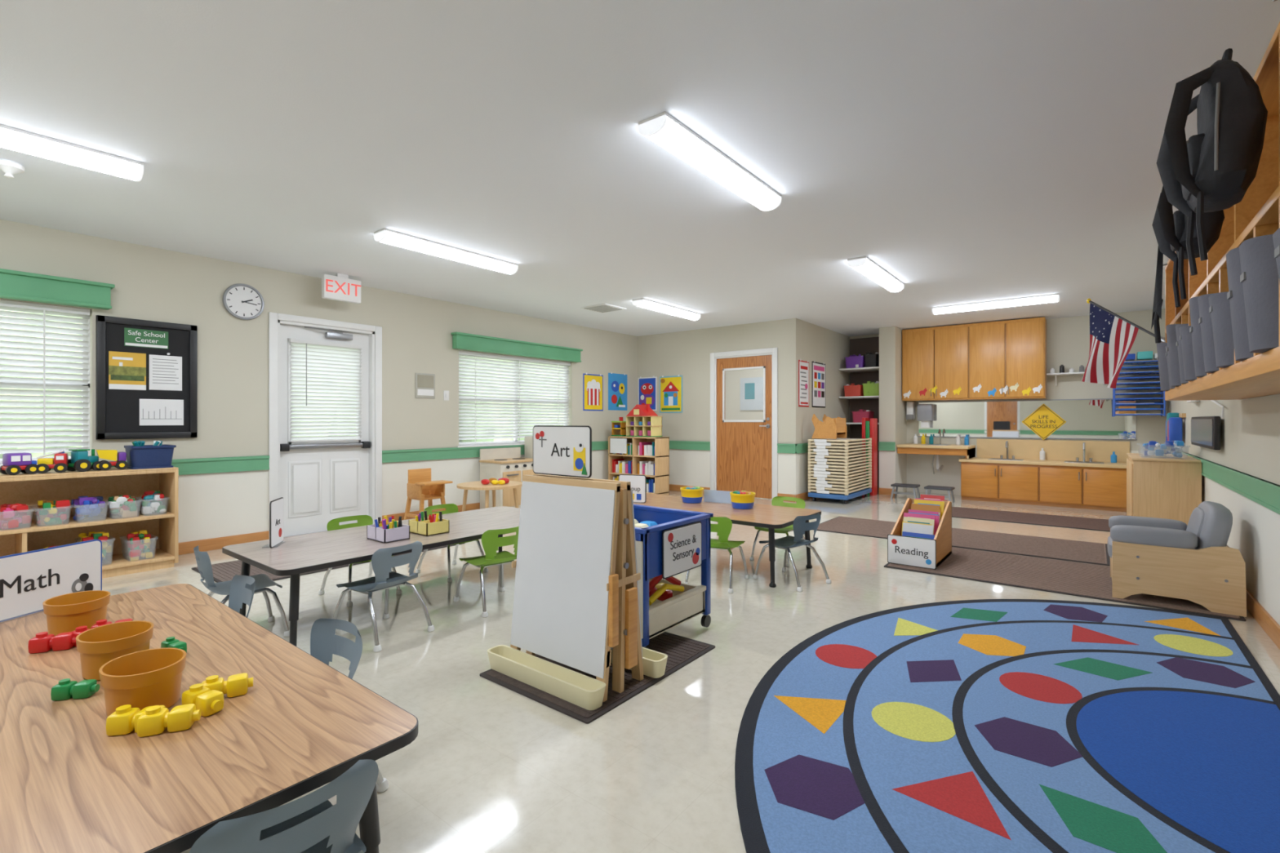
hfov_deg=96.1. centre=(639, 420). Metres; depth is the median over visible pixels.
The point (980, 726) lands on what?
rug
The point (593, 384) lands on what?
poster
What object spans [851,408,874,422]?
storage basket
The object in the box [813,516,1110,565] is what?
mat
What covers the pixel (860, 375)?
shelving
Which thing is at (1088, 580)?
mat
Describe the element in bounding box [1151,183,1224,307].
backpack
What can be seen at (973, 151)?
ceiling
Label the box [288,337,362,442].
door blind
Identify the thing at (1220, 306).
bin
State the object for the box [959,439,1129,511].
base cabinet
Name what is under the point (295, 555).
table
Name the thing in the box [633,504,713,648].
cart
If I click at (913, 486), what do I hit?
step stool
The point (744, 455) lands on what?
door
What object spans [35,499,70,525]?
bin
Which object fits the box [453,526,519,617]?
chair
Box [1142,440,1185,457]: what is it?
bin
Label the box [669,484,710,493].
baseboard
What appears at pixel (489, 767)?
floor
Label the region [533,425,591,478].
sign
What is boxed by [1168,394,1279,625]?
wall
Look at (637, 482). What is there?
sign
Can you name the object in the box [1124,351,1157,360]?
boxes
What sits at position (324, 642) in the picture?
chair
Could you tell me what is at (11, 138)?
ceiling light
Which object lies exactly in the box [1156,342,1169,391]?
bin
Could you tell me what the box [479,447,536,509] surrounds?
play kitchen
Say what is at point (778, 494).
baseboard
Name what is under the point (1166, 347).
bin
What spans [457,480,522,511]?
table
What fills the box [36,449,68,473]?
fire truck
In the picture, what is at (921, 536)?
book display
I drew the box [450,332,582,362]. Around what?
window valance
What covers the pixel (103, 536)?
bin
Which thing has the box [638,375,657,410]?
poster
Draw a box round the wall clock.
[222,283,264,319]
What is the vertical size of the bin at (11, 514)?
0.169 m
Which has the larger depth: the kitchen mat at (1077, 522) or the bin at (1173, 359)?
the kitchen mat at (1077, 522)
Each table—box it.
[0,583,418,852]
[222,506,519,646]
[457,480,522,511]
[633,493,821,587]
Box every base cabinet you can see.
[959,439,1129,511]
[1126,453,1201,525]
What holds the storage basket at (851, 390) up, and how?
in the shelving at (860, 375)
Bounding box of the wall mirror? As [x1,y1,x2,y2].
[918,398,1137,440]
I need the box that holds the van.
[0,452,39,475]
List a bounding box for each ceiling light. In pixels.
[0,124,143,182]
[373,228,518,274]
[631,297,700,320]
[638,111,782,211]
[847,256,904,292]
[932,293,1059,314]
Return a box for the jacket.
[1151,246,1163,342]
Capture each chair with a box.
[189,759,378,852]
[193,545,289,636]
[228,574,255,617]
[310,618,388,792]
[318,515,401,607]
[333,541,434,652]
[404,467,453,519]
[415,503,488,582]
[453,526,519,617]
[684,516,749,593]
[749,496,811,567]
[752,512,831,591]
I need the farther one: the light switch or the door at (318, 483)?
the light switch
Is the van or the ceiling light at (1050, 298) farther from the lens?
the ceiling light at (1050, 298)
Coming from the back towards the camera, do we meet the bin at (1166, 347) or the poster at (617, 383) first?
the poster at (617, 383)
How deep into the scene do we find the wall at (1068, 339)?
7.77 m
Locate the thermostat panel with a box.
[415,373,435,398]
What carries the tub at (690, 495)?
on the table at (772, 517)
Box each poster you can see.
[582,372,603,410]
[608,372,626,410]
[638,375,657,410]
[659,374,682,413]
[798,359,808,407]
[812,360,825,408]
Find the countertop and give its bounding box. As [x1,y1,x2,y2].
[896,429,975,474]
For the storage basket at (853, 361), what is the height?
0.232 m
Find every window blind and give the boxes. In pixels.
[0,299,89,463]
[458,350,570,445]
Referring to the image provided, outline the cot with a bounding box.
[808,438,871,503]
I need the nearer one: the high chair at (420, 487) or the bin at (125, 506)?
the bin at (125, 506)
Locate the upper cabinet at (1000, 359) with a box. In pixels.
[902,316,1046,400]
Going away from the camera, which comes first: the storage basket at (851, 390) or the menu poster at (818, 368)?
the menu poster at (818, 368)
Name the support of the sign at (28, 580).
on the table at (67, 785)
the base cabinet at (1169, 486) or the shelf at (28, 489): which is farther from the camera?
the base cabinet at (1169, 486)
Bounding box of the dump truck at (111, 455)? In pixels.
[95,449,128,470]
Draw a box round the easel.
[487,474,667,710]
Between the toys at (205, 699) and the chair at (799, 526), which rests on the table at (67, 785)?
the toys at (205, 699)
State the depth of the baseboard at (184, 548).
4.96 m
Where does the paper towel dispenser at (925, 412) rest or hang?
attached to the wall at (1068, 339)
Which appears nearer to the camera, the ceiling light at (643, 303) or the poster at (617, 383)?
the ceiling light at (643, 303)
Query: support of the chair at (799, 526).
on the floor
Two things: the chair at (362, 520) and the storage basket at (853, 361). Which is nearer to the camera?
the chair at (362, 520)
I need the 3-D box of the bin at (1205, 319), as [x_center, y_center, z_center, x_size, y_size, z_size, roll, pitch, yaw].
[2.372,-0.343,2.205,0.335,0.302,0.246,0,0,38]
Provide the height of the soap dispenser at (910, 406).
0.280 m
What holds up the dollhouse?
on the display shelf at (648, 456)
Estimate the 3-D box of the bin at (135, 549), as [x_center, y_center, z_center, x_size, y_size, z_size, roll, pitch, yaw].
[-3.757,0.930,4.312,0.272,0.200,0.182,0,0,38]
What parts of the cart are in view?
sign panel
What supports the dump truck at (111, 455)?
on the shelf at (28, 489)
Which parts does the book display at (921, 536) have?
sign panel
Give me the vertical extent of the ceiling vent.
0.018 m
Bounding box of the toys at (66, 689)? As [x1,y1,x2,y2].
[50,636,186,701]
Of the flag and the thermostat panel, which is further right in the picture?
the flag
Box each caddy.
[366,515,409,543]
[408,511,448,536]
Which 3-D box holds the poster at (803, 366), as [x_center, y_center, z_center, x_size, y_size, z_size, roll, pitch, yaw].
[2.289,-0.517,8.027,0.014,0.655,0.360,0,0,38]
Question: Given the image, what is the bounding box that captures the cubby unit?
[1163,0,1279,400]
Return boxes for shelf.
[0,466,178,578]
[608,435,669,495]
[1046,372,1104,386]
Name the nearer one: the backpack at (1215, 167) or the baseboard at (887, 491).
the backpack at (1215, 167)
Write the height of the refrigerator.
0.900 m
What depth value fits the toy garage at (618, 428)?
8.73 m
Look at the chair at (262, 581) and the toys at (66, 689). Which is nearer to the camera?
the toys at (66, 689)
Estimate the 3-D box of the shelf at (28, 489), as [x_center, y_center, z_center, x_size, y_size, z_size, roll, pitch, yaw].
[-4.174,0.734,3.871,0.450,0.752,1.610,0,0,38]
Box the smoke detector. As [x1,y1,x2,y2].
[0,159,25,178]
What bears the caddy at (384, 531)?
on the table at (295, 555)
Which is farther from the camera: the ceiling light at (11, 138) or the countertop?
the countertop
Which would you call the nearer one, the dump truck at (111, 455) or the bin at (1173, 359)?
the bin at (1173, 359)
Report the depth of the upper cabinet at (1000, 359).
8.13 m
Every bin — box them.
[0,503,31,529]
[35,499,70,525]
[70,496,105,520]
[78,531,111,563]
[106,494,137,517]
[126,529,152,560]
[139,490,166,514]
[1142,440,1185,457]
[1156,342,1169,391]
[1164,345,1175,388]
[1165,324,1181,386]
[1175,324,1188,383]
[1178,325,1196,381]
[1189,296,1207,377]
[1197,293,1219,373]
[1208,291,1234,368]
[1226,247,1253,361]
[1239,234,1279,353]
[1272,227,1279,283]
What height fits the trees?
4.380 m
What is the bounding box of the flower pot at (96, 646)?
[75,620,153,680]
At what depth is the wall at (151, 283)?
5.20 m
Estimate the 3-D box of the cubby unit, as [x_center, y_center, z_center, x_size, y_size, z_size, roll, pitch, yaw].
[2.390,-0.574,2.194,0.394,0.887,3.905,0,0,38]
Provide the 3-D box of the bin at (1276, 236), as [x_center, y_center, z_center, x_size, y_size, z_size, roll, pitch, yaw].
[1.636,-0.320,1.264,0.326,0.256,0.246,0,0,38]
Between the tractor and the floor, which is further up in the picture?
the tractor
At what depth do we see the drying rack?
7.06 m
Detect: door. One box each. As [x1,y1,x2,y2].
[268,311,382,537]
[710,347,777,498]
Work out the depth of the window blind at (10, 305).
4.16 m
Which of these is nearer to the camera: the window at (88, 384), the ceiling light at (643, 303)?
the window at (88, 384)
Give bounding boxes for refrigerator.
[524,435,533,457]
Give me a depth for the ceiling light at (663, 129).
2.94 m
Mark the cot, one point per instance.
(838, 470)
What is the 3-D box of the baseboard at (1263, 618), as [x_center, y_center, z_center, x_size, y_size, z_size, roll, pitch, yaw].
[2.370,1.060,1.856,0.016,0.100,12.250,0,0,38]
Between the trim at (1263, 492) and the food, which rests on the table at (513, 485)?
the food
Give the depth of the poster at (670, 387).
9.09 m
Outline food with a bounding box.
[480,477,509,484]
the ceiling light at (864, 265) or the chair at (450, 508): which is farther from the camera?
the ceiling light at (864, 265)
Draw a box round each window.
[0,315,89,466]
[456,361,567,447]
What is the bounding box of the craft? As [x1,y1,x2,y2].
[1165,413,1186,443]
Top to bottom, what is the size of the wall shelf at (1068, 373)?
0.165 m
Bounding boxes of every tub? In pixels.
[680,485,703,503]
[729,490,755,509]
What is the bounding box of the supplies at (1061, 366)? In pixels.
[1049,364,1084,373]
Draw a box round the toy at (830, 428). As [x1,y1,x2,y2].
[811,413,846,439]
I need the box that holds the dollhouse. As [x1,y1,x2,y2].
[625,404,662,436]
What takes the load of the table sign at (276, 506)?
on the table at (295, 555)
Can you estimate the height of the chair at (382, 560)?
0.478 m
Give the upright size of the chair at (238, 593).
0.478 m
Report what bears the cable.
attached to the wall at (1250, 428)
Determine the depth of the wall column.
8.59 m
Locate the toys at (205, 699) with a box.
[106,672,253,737]
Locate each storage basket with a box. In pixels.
[124,440,176,469]
[843,383,863,396]
[844,354,864,368]
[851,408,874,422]
[862,381,879,395]
[863,351,879,367]
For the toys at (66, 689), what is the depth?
1.40 m
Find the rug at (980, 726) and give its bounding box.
[734,599,1279,852]
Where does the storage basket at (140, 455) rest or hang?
on the shelf at (28, 489)
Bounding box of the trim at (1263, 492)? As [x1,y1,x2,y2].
[51,440,1279,514]
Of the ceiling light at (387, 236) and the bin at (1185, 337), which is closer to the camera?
the bin at (1185, 337)
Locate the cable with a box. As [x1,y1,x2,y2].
[1186,400,1224,419]
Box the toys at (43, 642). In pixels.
[27,618,133,653]
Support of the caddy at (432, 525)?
on the table at (295, 555)
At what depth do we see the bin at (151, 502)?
4.33 m
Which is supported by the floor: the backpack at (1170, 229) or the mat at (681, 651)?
the mat at (681, 651)
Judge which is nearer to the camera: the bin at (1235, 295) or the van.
the bin at (1235, 295)
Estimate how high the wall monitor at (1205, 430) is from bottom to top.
0.240 m
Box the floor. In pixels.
[102,489,1279,852]
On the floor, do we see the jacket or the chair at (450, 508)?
the chair at (450, 508)
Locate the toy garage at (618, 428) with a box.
[611,417,626,435]
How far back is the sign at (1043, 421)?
7.87 m
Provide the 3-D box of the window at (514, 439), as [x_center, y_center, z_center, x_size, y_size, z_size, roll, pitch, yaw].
[-1.617,-0.259,7.623,0.180,1.162,1.950,0,0,38]
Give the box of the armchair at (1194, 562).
[1106,501,1246,617]
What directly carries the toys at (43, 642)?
on the table at (67, 785)
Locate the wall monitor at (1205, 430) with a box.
[1191,416,1220,450]
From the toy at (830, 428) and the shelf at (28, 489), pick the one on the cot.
the toy at (830, 428)
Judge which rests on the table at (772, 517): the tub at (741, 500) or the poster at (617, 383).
the tub at (741, 500)
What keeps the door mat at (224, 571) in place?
on the floor
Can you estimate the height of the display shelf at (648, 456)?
0.870 m
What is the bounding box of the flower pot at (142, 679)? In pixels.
[98,648,186,716]
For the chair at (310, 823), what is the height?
0.478 m
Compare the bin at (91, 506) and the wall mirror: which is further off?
the wall mirror
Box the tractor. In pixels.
[66,448,101,471]
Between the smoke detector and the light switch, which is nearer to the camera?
the smoke detector
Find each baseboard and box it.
[178,530,269,555]
[382,502,479,522]
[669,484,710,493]
[777,493,795,502]
[795,492,813,502]
[879,488,895,495]
[1245,588,1279,649]
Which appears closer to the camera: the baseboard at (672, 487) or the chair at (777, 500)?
the chair at (777, 500)
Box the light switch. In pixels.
[443,390,448,400]
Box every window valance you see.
[0,268,115,310]
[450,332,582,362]
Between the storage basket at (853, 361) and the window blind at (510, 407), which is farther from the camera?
the storage basket at (853, 361)
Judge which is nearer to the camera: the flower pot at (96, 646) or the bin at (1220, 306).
the flower pot at (96, 646)
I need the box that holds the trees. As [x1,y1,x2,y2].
[0,309,563,458]
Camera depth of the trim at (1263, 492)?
5.04 m
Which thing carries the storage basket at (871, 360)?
in the shelving at (860, 375)
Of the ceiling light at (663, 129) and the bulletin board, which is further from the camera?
the bulletin board
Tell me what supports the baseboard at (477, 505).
attached to the wall at (151, 283)
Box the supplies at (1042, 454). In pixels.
[913,434,1116,462]
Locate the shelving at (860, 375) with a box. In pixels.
[839,336,879,489]
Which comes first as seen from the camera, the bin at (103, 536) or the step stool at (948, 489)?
the bin at (103, 536)
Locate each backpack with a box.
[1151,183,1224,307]
[1156,48,1267,275]
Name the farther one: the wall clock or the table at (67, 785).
the wall clock
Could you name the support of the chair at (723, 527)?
on the floor
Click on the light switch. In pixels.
(446, 393)
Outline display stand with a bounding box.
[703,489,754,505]
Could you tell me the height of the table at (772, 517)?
0.430 m
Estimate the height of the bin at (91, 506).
0.171 m
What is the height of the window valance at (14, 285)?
0.185 m
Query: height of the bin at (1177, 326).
0.302 m
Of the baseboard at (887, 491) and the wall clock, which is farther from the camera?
the baseboard at (887, 491)
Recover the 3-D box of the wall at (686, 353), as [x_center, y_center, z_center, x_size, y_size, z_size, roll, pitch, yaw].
[1.026,-0.140,8.755,2.630,2.500,0.120,0,0,38]
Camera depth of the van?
3.78 m
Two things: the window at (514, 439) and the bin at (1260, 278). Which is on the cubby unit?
the bin at (1260, 278)
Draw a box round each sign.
[0,539,102,622]
[269,497,283,548]
[321,273,360,303]
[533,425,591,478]
[618,474,645,502]
[1022,404,1066,439]
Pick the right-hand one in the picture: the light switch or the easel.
the easel
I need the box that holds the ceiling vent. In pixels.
[581,303,626,312]
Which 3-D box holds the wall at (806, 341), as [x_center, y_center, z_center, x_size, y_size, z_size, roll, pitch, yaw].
[2.750,-0.140,8.720,0.120,2.500,2.200,0,0,38]
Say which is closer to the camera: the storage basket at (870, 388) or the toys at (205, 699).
the toys at (205, 699)
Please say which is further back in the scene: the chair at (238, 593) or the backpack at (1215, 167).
the chair at (238, 593)
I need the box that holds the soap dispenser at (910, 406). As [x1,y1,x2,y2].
[906,401,915,419]
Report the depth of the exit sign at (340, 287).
5.46 m
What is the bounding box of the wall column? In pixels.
[879,326,906,494]
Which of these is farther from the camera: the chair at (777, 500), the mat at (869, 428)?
the mat at (869, 428)
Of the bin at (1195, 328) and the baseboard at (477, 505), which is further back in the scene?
the baseboard at (477, 505)
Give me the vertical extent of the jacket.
0.583 m
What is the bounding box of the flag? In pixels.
[1081,298,1165,388]
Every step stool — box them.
[890,483,919,498]
[924,485,955,502]
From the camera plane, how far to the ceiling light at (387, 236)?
4.55 m
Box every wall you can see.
[0,218,637,542]
[637,319,787,493]
[724,308,1168,495]
[787,318,849,494]
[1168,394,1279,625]
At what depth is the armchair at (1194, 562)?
3.40 m
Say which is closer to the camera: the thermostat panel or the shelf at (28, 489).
the shelf at (28, 489)
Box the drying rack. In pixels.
[1112,360,1165,416]
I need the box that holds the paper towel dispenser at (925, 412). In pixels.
[916,404,934,427]
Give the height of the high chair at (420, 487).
0.600 m
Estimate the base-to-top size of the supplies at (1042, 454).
0.330 m
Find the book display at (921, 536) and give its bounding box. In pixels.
[887,494,951,569]
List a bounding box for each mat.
[191,542,465,582]
[479,631,715,724]
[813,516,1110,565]
[862,417,877,495]
[884,546,1245,621]
[951,506,1110,531]
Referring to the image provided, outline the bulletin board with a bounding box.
[95,315,197,439]
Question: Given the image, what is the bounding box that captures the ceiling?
[0,0,1279,336]
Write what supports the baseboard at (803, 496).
attached to the wall at (806, 341)

